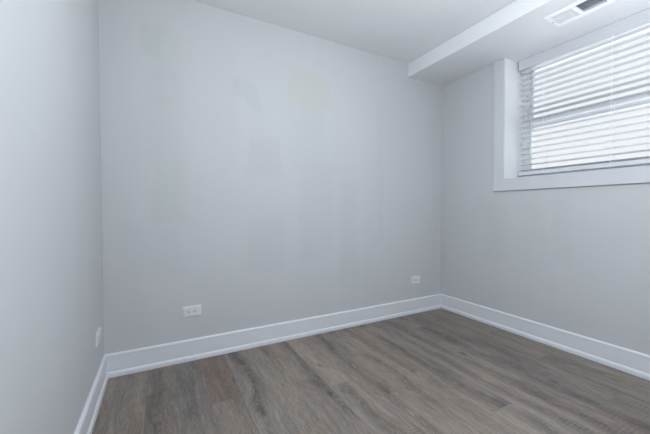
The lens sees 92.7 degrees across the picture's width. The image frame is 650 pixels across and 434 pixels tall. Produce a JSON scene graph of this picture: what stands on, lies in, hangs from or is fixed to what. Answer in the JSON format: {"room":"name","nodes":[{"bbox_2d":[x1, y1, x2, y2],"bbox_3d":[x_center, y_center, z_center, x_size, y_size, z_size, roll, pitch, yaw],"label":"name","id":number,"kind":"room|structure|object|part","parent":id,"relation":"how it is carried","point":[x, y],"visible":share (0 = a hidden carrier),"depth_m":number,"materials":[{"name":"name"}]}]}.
{"room":"empty bedroom","nodes":[
{"label":"empty bedroom","id":0,"kind":"room"},
{"bbox_2d":[0,0,103,433],"bbox_3d":[-0.404,-0.190,-0.011,0.120,2.581,4.110,-1,1,-28],"label":"wall","id":1,"kind":"structure","parent":0,"point":[52,309],"depth_m":0.95,"materials":[{"name":"grey paint"}]},
{"bbox_2d":[74,354,108,433],"bbox_3d":[-0.369,0.928,0.100,0.022,0.140,3.990,-1,1,-28],"label":"baseboard","id":2,"kind":"structure","parent":1,"relation":"attached to","point":[86,423],"depth_m":1.49,"materials":[{"name":"white paint"}]},
{"bbox_3d":[-0.363,0.982,0.104,0.009,0.033,3.964,-1,1,-28],"label":"shoe molding","id":3,"kind":"part","parent":2,"relation":"part of","materials":[{"name":"white paint"}]},
{"bbox_2d":[96,327,100,347],"bbox_3d":[-1.216,0.644,1.666,0.009,0.070,0.115,-1,1,-28],"label":"wall outlet","id":4,"kind":"object","parent":1,"relation":"attached to","point":[98,334],"visible":1,"depth_m":1.64,"materials":[{"name":"white plastic"}]},
{"bbox_2d":[98,0,441,353],"bbox_3d":[0.019,-0.247,2.613,3.340,2.581,0.120,-1,1,-28],"label":"wall","id":5,"kind":"structure","parent":0,"point":[255,173],"depth_m":2.25,"materials":[{"name":"grey paint"}]},
{"bbox_2d":[182,305,200,316],"bbox_3d":[-0.889,0.628,2.073,0.115,0.070,0.009,-1,1,-28],"label":"wall outlet","id":6,"kind":"object","parent":5,"relation":"attached to","point":[194,310],"visible":1,"depth_m":2.07,"materials":[{"name":"white plastic"}]},
{"bbox_2d":[105,294,440,377],"bbox_3d":[-0.058,0.875,2.515,2.845,0.140,0.022,-1,1,-28],"label":"baseboard","id":7,"kind":"structure","parent":5,"relation":"attached to","point":[126,362],"depth_m":2.26,"materials":[{"name":"white paint"}]},
{"bbox_2d":[411,276,419,283],"bbox_3d":[0.885,0.611,3.020,0.115,0.070,0.009,-1,1,-28],"label":"wall outlet","id":8,"kind":"object","parent":5,"relation":"attached to","point":[415,279],"visible":1,"depth_m":3.01,"materials":[{"name":"white plastic"}]},
{"bbox_2d":[192,0,515,63],"bbox_3d":[0.874,-1.448,0.714,2.845,0.100,3.990,-1,1,-28],"label":"ceiling","id":9,"kind":"structure","parent":0,"point":[404,31],"depth_m":2.23,"materials":[{"name":"paint"}]},
{"bbox_2d":[408,0,635,85],"bbox_3d":[1.928,-1.350,1.279,0.455,0.122,3.990,-1,1,-28],"label":"soffit","id":10,"kind":"structure","parent":9,"relation":"attached to","point":[520,25],"depth_m":2.31,"materials":[{"name":"paint"}]},
{"bbox_2d":[543,0,615,26],"bbox_3d":[1.589,-1.343,1.946,0.198,0.100,0.300,-1,1,-28],"label":"air vent","id":11,"kind":"object","parent":10,"relation":"attached to","point":[575,9],"visible":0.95,"depth_m":1.97,"materials":[{"name":"white metal"}]},
{"bbox_2d":[92,308,649,433],"bbox_3d":[0.877,0.982,0.767,2.845,0.001,3.990,-1,1,-28],"label":"floor","id":12,"kind":"structure","parent":0,"point":[436,371],"depth_m":1.74,"materials":[{"name":"grey wood"}]},
{"bbox_2d":[441,63,649,354],"bbox_3d":[2.323,-0.225,1.446,0.374,2.581,4.110,-1,1,-28],"label":"wall","id":13,"kind":"structure","parent":0,"point":[576,260],"depth_m":2.37,"materials":[{"name":"grey paint"}]},
{"bbox_2d":[441,294,649,379],"bbox_3d":[2.122,0.896,1.430,0.022,0.140,3.990,-1,1,-28],"label":"baseboard","id":14,"kind":"structure","parent":13,"relation":"attached to","point":[632,362],"depth_m":2.23,"materials":[{"name":"white paint"}]},
{"bbox_2d":[493,58,649,190],"bbox_3d":[1.785,-0.755,2.028,0.015,1.098,1.430,-1,1,-28],"label":"trim","id":15,"kind":"structure","parent":13,"relation":"attached to","point":[638,174],"depth_m":2.38,"materials":[{"name":"white paint"}]},
{"bbox_2d":[504,0,649,178],"bbox_3d":[1.957,-0.808,2.118,0.374,1.022,1.276,-1,1,-28],"label":"window","id":16,"kind":"structure","parent":13,"relation":"in","point":[512,151],"depth_m":2.58,"materials":[{"name":"paint"}]},
{"bbox_3d":[2.054,-0.810,2.170,0.085,0.998,1.252,-1,1,-28],"label":"frame","id":17,"kind":"part","parent":16,"relation":"part of","materials":[{"name":"white plastic"}]},
{"bbox_2d":[518,8,649,175],"bbox_3d":[1.958,-0.824,2.114,0.076,0.964,1.228,-1,1,-28],"label":"window blind","id":18,"kind":"object","parent":16,"relation":"attached to","point":[640,21],"visible":1,"depth_m":2.23,"materials":[{"name":"white plastic"}]},
{"bbox_3d":[1.767,-0.802,2.489,0.060,0.890,0.003,-1,1,-28],"label":"ladder cord","id":19,"kind":"part","parent":18,"relation":"part of","materials":[{"name":"white fabric"}]},
{"bbox_3d":[1.966,-0.354,2.128,0.056,0.025,1.220,-1,1,-28],"label":"rail","id":20,"kind":"part","parent":18,"relation":"part of","materials":[{"name":"white plastic"}]},
{"bbox_3d":[1.966,-0.794,2.116,0.060,0.890,0.003,-1,1,-28],"label":"ladder cord","id":21,"kind":"part","parent":18,"relation":"part of","materials":[{"name":"white fabric"}]},
{"bbox_3d":[2.035,-0.577,2.165,0.033,0.480,1.200,-1,1,-28],"label":"sash","id":22,"kind":"part","parent":16,"relation":"part of","materials":[{"name":"white plastic"}]},
{"bbox_3d":[2.068,-1.028,2.173,0.033,0.510,1.200,-1,1,-28],"label":"sash","id":23,"kind":"part","parent":16,"relation":"part of","materials":[{"name":"white plastic"}]}
]}

